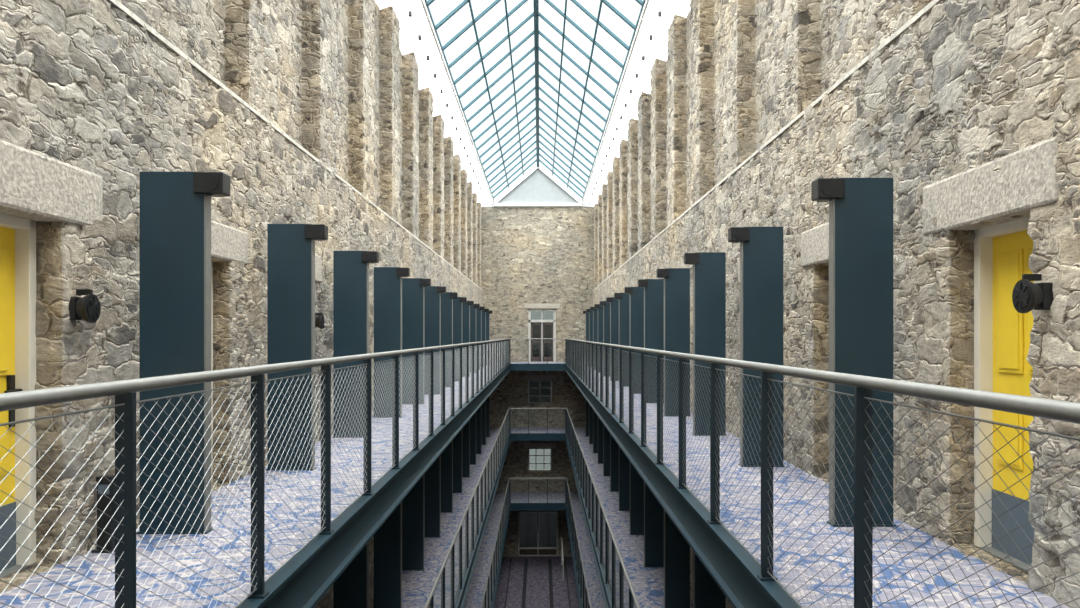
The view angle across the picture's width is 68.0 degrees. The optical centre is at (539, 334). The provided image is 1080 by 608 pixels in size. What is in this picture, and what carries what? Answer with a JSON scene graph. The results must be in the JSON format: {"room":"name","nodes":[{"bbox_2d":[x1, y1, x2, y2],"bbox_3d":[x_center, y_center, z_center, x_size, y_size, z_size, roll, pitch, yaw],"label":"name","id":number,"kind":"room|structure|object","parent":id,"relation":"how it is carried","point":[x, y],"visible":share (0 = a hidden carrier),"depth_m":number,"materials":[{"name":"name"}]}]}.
{"room":"prison interior","nodes":[
{"label":"prison interior","id":0,"kind":"room"},
{"bbox_2d":[0,0,483,607],"bbox_3d":[-3.030,2.325,18.500,0.420,17.550,43.000,0,0,0],"label":"wall","id":1,"kind":"structure","parent":0,"point":[84,85],"depth_m":7.27,"materials":[{"name":"stone"}]},
{"bbox_2d":[0,213,35,578],"bbox_3d":[-3.095,0.335,4.300,0.250,2.030,0.840,0,0,0],"label":"door","id":2,"kind":"structure","parent":1,"relation":"in","point":[17,235],"depth_m":4.66,"materials":[{"name":"yellow paint"}]},
{"bbox_2d":[69,289,100,322],"bbox_3d":[-2.762,-0.173,4.820,0.156,0.203,0.176,0,0,0],"label":"wall lamp","id":3,"kind":"object","parent":1,"relation":"attached to","point":[87,308],"visible":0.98,"depth_m":4.78,"materials":[{"name":"black metal"}]},
{"bbox_2d":[211,261,212,483],"bbox_3d":[-3.095,0.335,6.850,0.250,2.030,0.840,0,0,0],"label":"door","id":4,"kind":"structure","parent":1,"relation":"in","point":[211,261],"depth_m":7.23,"materials":[{"name":"beige paint"}]},
{"bbox_2d":[315,313,324,328],"bbox_3d":[-2.762,-0.173,9.920,0.156,0.203,0.176,0,0,0],"label":"wall lamp","id":5,"kind":"object","parent":1,"relation":"attached to","point":[319,321],"visible":0.84,"depth_m":9.88,"materials":[{"name":"black metal"}]},
{"bbox_2d":[373,427,692,607],"bbox_3d":[-0.100,4.750,18.500,5.480,0.336,43.000,0,0,0],"label":"walkway","id":6,"kind":"object","parent":1,"relation":"attached to","point":[647,582],"visible":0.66,"depth_m":18.00,"materials":[{"name":"carpet"}]},
{"bbox_2d":[333,542,368,607],"bbox_3d":[-2.435,3.370,10.563,0.590,2.460,0.154,0,0,0],"label":"steel column","id":7,"kind":"structure","parent":6,"relation":"on","point":[351,589],"depth_m":10.53,"materials":[{"name":"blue metal"}]},
{"bbox_2d":[374,502,401,607],"bbox_3d":[-2.435,3.370,13.113,0.590,2.460,0.154,0,0,0],"label":"steel column","id":8,"kind":"structure","parent":6,"relation":"on","point":[388,538],"depth_m":13.08,"materials":[{"name":"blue metal"}]},
{"bbox_2d":[402,474,424,570],"bbox_3d":[-2.435,3.370,15.663,0.590,2.460,0.154,0,0,0],"label":"steel column","id":9,"kind":"structure","parent":6,"relation":"on","point":[413,504],"depth_m":15.63,"materials":[{"name":"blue metal"}]},
{"bbox_2d":[425,455,440,537],"bbox_3d":[-2.435,3.370,18.213,0.590,2.460,0.154,0,0,0],"label":"steel column","id":10,"kind":"structure","parent":6,"relation":"on","point":[433,474],"depth_m":18.18,"materials":[{"name":"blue metal"}]},
{"bbox_2d":[441,440,452,512],"bbox_3d":[-2.435,3.370,20.763,0.590,2.460,0.154,0,0,0],"label":"steel column","id":11,"kind":"structure","parent":6,"relation":"on","point":[447,454],"depth_m":20.73,"materials":[{"name":"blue metal"}]},
{"bbox_2d":[453,430,462,492],"bbox_3d":[-2.435,3.370,23.313,0.590,2.460,0.154,0,0,0],"label":"steel column","id":12,"kind":"structure","parent":6,"relation":"on","point":[457,441],"depth_m":23.28,"materials":[{"name":"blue metal"}]},
{"bbox_2d":[462,420,469,477],"bbox_3d":[-2.435,3.370,25.863,0.590,2.460,0.154,0,0,0],"label":"steel column","id":13,"kind":"structure","parent":6,"relation":"on","point":[466,429],"depth_m":25.83,"materials":[{"name":"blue metal"}]},
{"bbox_2d":[424,408,509,607],"bbox_3d":[-1.440,4.003,18.520,0.090,1.193,37.641,0,0,0],"label":"balustrade","id":14,"kind":"object","parent":6,"relation":"on","point":[500,442],"visible":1,"depth_m":16.33,"materials":[{"name":"grey metal"}]},
{"bbox_2d":[470,413,475,464],"bbox_3d":[-2.435,3.370,28.413,0.590,2.460,0.154,0,0,0],"label":"steel column","id":15,"kind":"structure","parent":6,"relation":"on","point":[473,418],"depth_m":28.38,"materials":[{"name":"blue metal"}]},
{"bbox_2d":[476,407,481,453],"bbox_3d":[-2.435,3.370,30.963,0.590,2.460,0.154,0,0,0],"label":"steel column","id":16,"kind":"structure","parent":6,"relation":"on","point":[478,412],"depth_m":30.93,"materials":[{"name":"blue metal"}]},
{"bbox_2d":[481,401,485,444],"bbox_3d":[-2.435,3.370,33.513,0.590,2.460,0.154,0,0,0],"label":"steel column","id":17,"kind":"structure","parent":6,"relation":"on","point":[483,406],"depth_m":33.48,"materials":[{"name":"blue metal"}]},
{"bbox_2d":[486,396,489,436],"bbox_3d":[-2.435,3.370,36.063,0.590,2.460,0.154,0,0,0],"label":"steel column","id":18,"kind":"structure","parent":6,"relation":"on","point":[488,398],"depth_m":36.03,"materials":[{"name":"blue metal"}]},
{"bbox_2d":[510,408,565,433],"bbox_3d":[-0.100,4.003,37.300,2.661,1.193,0.090,0,0,0],"label":"balustrade","id":19,"kind":"object","parent":6,"relation":"on","point":[510,408],"visible":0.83,"depth_m":37.28,"materials":[{"name":"grey metal"}]},
{"bbox_2d":[585,400,588,436],"bbox_3d":[2.225,3.370,36.273,0.555,2.460,0.154,0,0,0],"label":"steel column","id":20,"kind":"structure","parent":6,"relation":"on","point":[587,403],"depth_m":36.24,"materials":[{"name":"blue metal"}]},
{"bbox_2d":[589,405,592,443],"bbox_3d":[2.225,3.370,33.723,0.555,2.460,0.154,0,0,0],"label":"steel column","id":21,"kind":"structure","parent":6,"relation":"on","point":[590,407],"depth_m":33.69,"materials":[{"name":"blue metal"}]},
{"bbox_2d":[593,410,597,452],"bbox_3d":[2.225,3.370,31.173,0.555,2.460,0.154,0,0,0],"label":"steel column","id":22,"kind":"structure","parent":6,"relation":"on","point":[595,417],"depth_m":31.14,"materials":[{"name":"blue metal"}]},
{"bbox_2d":[598,417,602,463],"bbox_3d":[2.225,3.370,28.623,0.555,2.460,0.154,0,0,0],"label":"steel column","id":23,"kind":"structure","parent":6,"relation":"on","point":[600,424],"depth_m":28.59,"materials":[{"name":"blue metal"}]},
{"bbox_2d":[566,408,640,607],"bbox_3d":[1.240,4.003,18.520,0.090,1.193,37.641,0,0,0],"label":"balustrade","id":24,"kind":"object","parent":6,"relation":"on","point":[585,477],"visible":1,"depth_m":16.06,"materials":[{"name":"grey metal"}]},
{"bbox_2d":[603,424,609,475],"bbox_3d":[2.225,3.370,26.073,0.555,2.460,0.154,0,0,0],"label":"steel column","id":25,"kind":"structure","parent":6,"relation":"on","point":[606,435],"depth_m":26.04,"materials":[{"name":"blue metal"}]},
{"bbox_2d":[610,434,618,491],"bbox_3d":[2.225,3.370,23.523,0.555,2.460,0.154,0,0,0],"label":"steel column","id":26,"kind":"structure","parent":6,"relation":"on","point":[614,447],"depth_m":23.49,"materials":[{"name":"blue metal"}]},
{"bbox_2d":[618,447,629,510],"bbox_3d":[2.225,3.370,20.973,0.555,2.460,0.154,0,0,0],"label":"steel column","id":27,"kind":"structure","parent":6,"relation":"on","point":[624,463],"depth_m":20.94,"materials":[{"name":"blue metal"}]},
{"bbox_2d":[629,462,643,534],"bbox_3d":[2.225,3.370,18.423,0.555,2.460,0.154,0,0,0],"label":"steel column","id":28,"kind":"structure","parent":6,"relation":"on","point":[636,482],"depth_m":18.39,"materials":[{"name":"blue metal"}]},
{"bbox_2d":[643,482,663,566],"bbox_3d":[2.225,3.370,15.873,0.555,2.460,0.154,0,0,0],"label":"steel column","id":29,"kind":"structure","parent":6,"relation":"on","point":[653,511],"depth_m":15.84,"materials":[{"name":"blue metal"}]},
{"bbox_2d":[664,510,689,607],"bbox_3d":[2.225,3.370,13.323,0.555,2.460,0.154,0,0,0],"label":"steel column","id":30,"kind":"structure","parent":6,"relation":"on","point":[676,548],"depth_m":13.29,"materials":[{"name":"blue metal"}]},
{"bbox_2d":[693,551,725,607],"bbox_3d":[2.225,3.370,10.773,0.555,2.460,0.154,0,0,0],"label":"steel column","id":31,"kind":"structure","parent":6,"relation":"on","point":[706,592],"depth_m":10.74,"materials":[{"name":"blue metal"}]},
{"bbox_2d":[0,362,1068,607],"bbox_3d":[-0.100,1.500,18.500,5.480,0.336,43.000,0,0,0],"label":"walkway","id":32,"kind":"object","parent":1,"relation":"attached to","point":[307,576],"visible":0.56,"depth_m":5.39,"materials":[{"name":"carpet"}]},
{"bbox_2d":[92,475,114,552],"bbox_3d":[-2.710,1.115,5.000,0.130,0.470,0.100,0,0,0],"label":"bollard light","id":33,"kind":"object","parent":32,"relation":"on","point":[104,483],"visible":0.69,"depth_m":4.97,"materials":[{"name":"black metal"}]},
{"bbox_2d":[137,172,229,533],"bbox_3d":[-2.435,0.120,5.463,0.590,2.460,0.154,0,0,0],"label":"steel column","id":34,"kind":"structure","parent":32,"relation":"on","point":[175,207],"depth_m":5.43,"materials":[{"name":"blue metal"}]},
{"bbox_2d":[0,338,509,607],"bbox_3d":[-1.440,0.753,18.520,0.090,1.193,37.641,0,0,0],"label":"balustrade","id":35,"kind":"object","parent":32,"relation":"on","point":[124,391],"visible":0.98,"depth_m":4.07,"materials":[{"name":"grey metal"}]},
{"bbox_2d":[266,224,327,470],"bbox_3d":[-2.435,0.120,8.013,0.590,2.460,0.154,0,0,0],"label":"steel column","id":36,"kind":"structure","parent":32,"relation":"on","point":[290,247],"depth_m":7.98,"materials":[{"name":"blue metal"}]},
{"bbox_2d":[332,251,378,437],"bbox_3d":[-2.435,0.120,10.563,0.590,2.460,0.154,0,0,0],"label":"steel column","id":37,"kind":"structure","parent":32,"relation":"on","point":[350,268],"depth_m":10.53,"materials":[{"name":"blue metal"}]},
{"bbox_2d":[373,267,409,417],"bbox_3d":[-2.435,0.120,13.113,0.590,2.460,0.154,0,0,0],"label":"steel column","id":38,"kind":"structure","parent":32,"relation":"on","point":[387,280],"depth_m":13.08,"materials":[{"name":"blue metal"}]},
{"bbox_2d":[402,278,430,403],"bbox_3d":[-2.435,0.120,15.663,0.590,2.460,0.154,0,0,0],"label":"steel column","id":39,"kind":"structure","parent":32,"relation":"on","point":[413,289],"depth_m":15.63,"materials":[{"name":"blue metal"}]},
{"bbox_2d":[425,286,445,393],"bbox_3d":[-2.435,0.120,18.213,0.590,2.460,0.154,0,0,0],"label":"steel column","id":40,"kind":"structure","parent":32,"relation":"on","point":[432,293],"depth_m":18.18,"materials":[{"name":"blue metal"}]},
{"bbox_2d":[441,292,457,386],"bbox_3d":[-2.435,0.120,20.763,0.590,2.460,0.154,0,0,0],"label":"steel column","id":41,"kind":"structure","parent":32,"relation":"on","point":[446,298],"depth_m":20.73,"materials":[{"name":"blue metal"}]},
{"bbox_2d":[453,297,466,380],"bbox_3d":[-2.435,0.120,23.313,0.590,2.460,0.154,0,0,0],"label":"steel column","id":42,"kind":"structure","parent":32,"relation":"on","point":[457,303],"depth_m":23.28,"materials":[{"name":"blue metal"}]},
{"bbox_2d":[462,301,473,376],"bbox_3d":[-2.435,0.120,25.863,0.590,2.460,0.154,0,0,0],"label":"steel column","id":43,"kind":"structure","parent":32,"relation":"on","point":[465,305],"depth_m":25.83,"materials":[{"name":"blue metal"}]},
{"bbox_2d":[470,304,479,372],"bbox_3d":[-2.435,0.120,28.413,0.590,2.460,0.154,0,0,0],"label":"steel column","id":44,"kind":"structure","parent":32,"relation":"on","point":[472,308],"depth_m":28.38,"materials":[{"name":"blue metal"}]},
{"bbox_2d":[476,306,484,369],"bbox_3d":[-2.435,0.120,30.963,0.590,2.460,0.154,0,0,0],"label":"steel column","id":45,"kind":"structure","parent":32,"relation":"on","point":[478,310],"depth_m":30.93,"materials":[{"name":"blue metal"}]},
{"bbox_2d":[481,309,488,362],"bbox_3d":[-2.435,0.120,33.513,0.590,2.460,0.154,0,0,0],"label":"steel column","id":46,"kind":"structure","parent":32,"relation":"on","point":[483,313],"depth_m":33.48,"materials":[{"name":"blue metal"}]},
{"bbox_2d":[486,311,492,364],"bbox_3d":[-2.435,0.120,36.063,0.590,2.460,0.154,0,0,0],"label":"steel column","id":47,"kind":"structure","parent":32,"relation":"on","point":[489,312],"depth_m":36.03,"materials":[{"name":"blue metal"}]},
{"bbox_2d":[509,338,565,363],"bbox_3d":[-0.100,0.753,37.300,2.661,1.193,0.090,0,0,0],"label":"balustrade","id":48,"kind":"object","parent":32,"relation":"on","point":[509,338],"visible":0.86,"depth_m":37.29,"materials":[{"name":"grey metal"}]},
{"bbox_2d":[583,311,588,340],"bbox_3d":[2.225,0.120,36.273,0.555,2.460,0.154,0,0,0],"label":"steel column","id":49,"kind":"structure","parent":32,"relation":"on","point":[584,312],"depth_m":36.24,"materials":[{"name":"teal metal"}]},
{"bbox_2d":[586,309,592,365],"bbox_3d":[2.225,0.120,33.723,0.555,2.460,0.154,0,0,0],"label":"steel column","id":50,"kind":"structure","parent":32,"relation":"on","point":[587,310],"depth_m":33.69,"materials":[{"name":"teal metal"}]},
{"bbox_2d":[590,307,597,369],"bbox_3d":[2.225,0.120,31.173,0.555,2.460,0.154,0,0,0],"label":"steel column","id":51,"kind":"structure","parent":32,"relation":"on","point":[595,311],"depth_m":31.14,"materials":[{"name":"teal metal"}]},
{"bbox_2d":[594,304,602,372],"bbox_3d":[2.225,0.120,28.623,0.555,2.460,0.154,0,0,0],"label":"steel column","id":52,"kind":"structure","parent":32,"relation":"on","point":[600,308],"depth_m":28.59,"materials":[{"name":"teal metal"}]},
{"bbox_2d":[600,301,609,375],"bbox_3d":[2.225,0.120,26.073,0.555,2.460,0.154,0,0,0],"label":"steel column","id":53,"kind":"structure","parent":32,"relation":"on","point":[606,306],"depth_m":26.04,"materials":[{"name":"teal metal"}]},
{"bbox_2d":[606,297,618,380],"bbox_3d":[2.225,0.120,23.523,0.555,2.460,0.154,0,0,0],"label":"steel column","id":54,"kind":"structure","parent":32,"relation":"on","point":[614,303],"depth_m":23.49,"materials":[{"name":"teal metal"}]},
{"bbox_2d":[614,293,629,386],"bbox_3d":[2.225,0.120,20.973,0.555,2.460,0.154,0,0,0],"label":"steel column","id":55,"kind":"structure","parent":32,"relation":"on","point":[624,299],"depth_m":20.94,"materials":[{"name":"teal metal"}]},
{"bbox_2d":[624,287,643,393],"bbox_3d":[2.225,0.120,18.423,0.555,2.460,0.154,0,0,0],"label":"steel column","id":56,"kind":"structure","parent":32,"relation":"on","point":[636,293],"depth_m":18.39,"materials":[{"name":"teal metal"}]},
{"bbox_2d":[638,279,663,402],"bbox_3d":[2.225,0.120,15.873,0.555,2.460,0.154,0,0,0],"label":"steel column","id":57,"kind":"structure","parent":32,"relation":"on","point":[653,288],"depth_m":15.84,"materials":[{"name":"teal metal"}]},
{"bbox_2d":[656,268,690,415],"bbox_3d":[2.225,0.120,13.323,0.555,2.460,0.154,0,0,0],"label":"steel column","id":58,"kind":"structure","parent":32,"relation":"on","point":[676,280],"depth_m":13.29,"materials":[{"name":"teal metal"}]},
{"bbox_2d":[684,252,726,435],"bbox_3d":[2.225,0.120,10.773,0.555,2.460,0.154,0,0,0],"label":"steel column","id":59,"kind":"structure","parent":32,"relation":"on","point":[709,268],"depth_m":10.74,"materials":[{"name":"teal metal"}]},
{"bbox_2d":[728,227,783,466],"bbox_3d":[2.225,0.120,8.223,0.555,2.460,0.154,0,0,0],"label":"steel column","id":60,"kind":"structure","parent":32,"relation":"on","point":[761,248],"depth_m":8.19,"materials":[{"name":"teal metal"}]},
{"bbox_2d":[566,338,1079,607],"bbox_3d":[1.240,0.753,18.520,0.090,1.193,37.641,0,0,0],"label":"balustrade","id":61,"kind":"object","parent":32,"relation":"on","point":[578,352],"visible":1,"depth_m":3.71,"materials":[{"name":"grey metal"}]},
{"bbox_2d":[812,178,895,526],"bbox_3d":[2.225,0.120,5.673,0.555,2.460,0.154,0,0,0],"label":"steel column","id":62,"kind":"structure","parent":32,"relation":"on","point":[860,209],"depth_m":5.64,"materials":[{"name":"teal metal"}]},
{"bbox_2d":[463,492,605,607],"bbox_3d":[-0.100,8.000,18.500,5.480,0.336,43.000,0,0,0],"label":"walkway","id":63,"kind":"object","parent":1,"relation":"attached to","point":[475,592],"visible":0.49,"depth_m":30.27,"materials":[{"name":"carpet"}]},
{"bbox_2d":[480,478,509,607],"bbox_3d":[-1.440,7.253,18.520,0.090,1.193,37.641,0,0,0],"label":"balustrade","id":64,"kind":"object","parent":63,"relation":"on","point":[492,571],"visible":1,"depth_m":26.17,"materials":[{"name":"grey metal"}]},
{"bbox_2d":[510,478,565,503],"bbox_3d":[-0.100,7.253,37.300,2.661,1.193,0.090,0,0,0],"label":"balustrade","id":65,"kind":"object","parent":63,"relation":"on","point":[516,479],"visible":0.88,"depth_m":37.30,"materials":[{"name":"grey metal"}]},
{"bbox_2d":[566,478,591,607],"bbox_3d":[1.240,7.253,18.520,0.090,1.193,37.641,0,0,0],"label":"balustrade","id":66,"kind":"object","parent":63,"relation":"on","point":[584,593],"visible":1,"depth_m":25.92,"materials":[{"name":"grey metal"}]},
{"bbox_2d":[375,0,690,206],"bbox_3d":[-0.100,-6.500,18.500,6.600,0.600,43.000,0,0,0],"label":"ceiling","id":67,"kind":"structure","parent":0,"point":[420,23],"depth_m":20.23,"materials":[{"name":"white paint"}]},
{"bbox_2d":[425,0,644,199],"bbox_3d":[-0.100,-7.665,18.500,4.445,1.990,43.000,0,0,0],"label":"skylight","id":68,"kind":"object","parent":67,"relation":"on","point":[536,13],"visible":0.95,"depth_m":23.84,"materials":[{"name":"teal metal"}]},
{"bbox_2d":[408,11,661,203],"bbox_3d":[-0.100,-6.430,20.487,5.070,0.100,37.055,0,0,0],"label":"ceiling spotlights","id":69,"kind":"object","parent":67,"relation":"in","point":[409,12],"depth_m":21.14,"materials":[{"name":"white"}]},
{"bbox_2d":[494,556,579,607],"bbox_3d":[-0.100,11.200,18.750,6.200,0.200,43.500,0,0,0],"label":"floor","id":70,"kind":"structure","parent":0,"point":[537,587],"depth_m":35.73,"materials":[{"name":"carpet"}]},
{"bbox_2d":[504,559,570,607],"bbox_3d":[-0.100,11.094,18.400,2.720,0.012,42.400,0,0,0],"label":"carpet runner stripes","id":71,"kind":"object","parent":70,"relation":"on","point":[526,560],"visible":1,"depth_m":35.55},
{"bbox_2d":[561,537,563,579],"bbox_3d":[1.050,10.451,37.400,0.060,1.298,2.807,0,0,0],"label":"stair handrail","id":72,"kind":"object","parent":70,"relation":"on","point":[562,554],"visible":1,"depth_m":37.20,"materials":[{"name":"grey metal"}]},
{"bbox_2d":[481,207,593,556],"bbox_3d":[-0.100,2.325,40.225,6.200,17.550,0.450,0,0,0],"label":"wall","id":73,"kind":"structure","parent":0,"point":[530,255],"depth_m":40.00,"materials":[{"name":"stone"}]},
{"bbox_2d":[518,511,557,555],"bbox_3d":[-0.100,9.950,40.170,2.000,2.300,0.100,0,0,0],"label":"entrance door","id":74,"kind":"structure","parent":73,"relation":"in","point":[537,530],"depth_m":40.17,"materials":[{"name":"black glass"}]},
{"bbox_2d":[483,164,592,206],"bbox_3d":[-0.100,-7.500,39.900,6.200,2.200,0.120,0,0,0],"label":"gable","id":75,"kind":"object","parent":73,"relation":"on","point":[537,187],"visible":0.96,"depth_m":39.96,"materials":[{"name":"white paint"}]},
{"bbox_2d":[528,380,551,403],"bbox_3d":[0.000,2.850,40.170,1.200,1.200,0.100,0,0,0],"label":"window","id":76,"kind":"structure","parent":73,"relation":"in","point":[539,391],"depth_m":40.17,"materials":[{"name":"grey glass"}]},
{"bbox_2d":[528,448,551,471],"bbox_3d":[0.000,6.250,40.170,1.200,1.200,0.100,0,0,0],"label":"window","id":77,"kind":"structure","parent":73,"relation":"in","point":[539,459],"depth_m":40.17,"materials":[{"name":"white glass"}]},
{"bbox_2d":[528,309,555,361],"bbox_3d":[0.100,0.010,40.140,1.400,2.680,0.120,0,0,0],"label":"glazed door","id":78,"kind":"structure","parent":73,"relation":"in","point":[541,322],"depth_m":40.10,"materials":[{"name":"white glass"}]},
{"bbox_2d":[592,0,1079,607],"bbox_3d":[2.830,2.325,18.500,0.420,17.550,43.000,0,0,0],"label":"wall","id":79,"kind":"structure","parent":0,"point":[967,85],"depth_m":5.94,"materials":[{"name":"stone"}]},
{"bbox_2d":[592,0,1059,290],"bbox_3d":[2.811,3.428,18.490,0.418,11.305,42.980,0,0,0],"label":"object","id":80,"kind":"object","parent":79,"relation":"attached to","point":[1027,178],"visible":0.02,"depth_m":4.77,"materials":[{"name":"stone"}]},
{"bbox_2d":[974,217,1033,572],"bbox_3d":[2.895,0.335,4.690,0.250,2.030,0.840,0,0,0],"label":"door","id":81,"kind":"structure","parent":79,"relation":"in","point":[1002,252],"depth_m":4.91,"materials":[{"name":"yellow paint"}]},
{"bbox_2d":[1012,274,1053,312],"bbox_3d":[2.562,-0.213,4.140,0.156,0.203,0.176,0,0,0],"label":"wall lamp","id":82,"kind":"object","parent":79,"relation":"attached to","point":[1027,296],"visible":1,"depth_m":4.10,"materials":[{"name":"black metal"}]}
]}

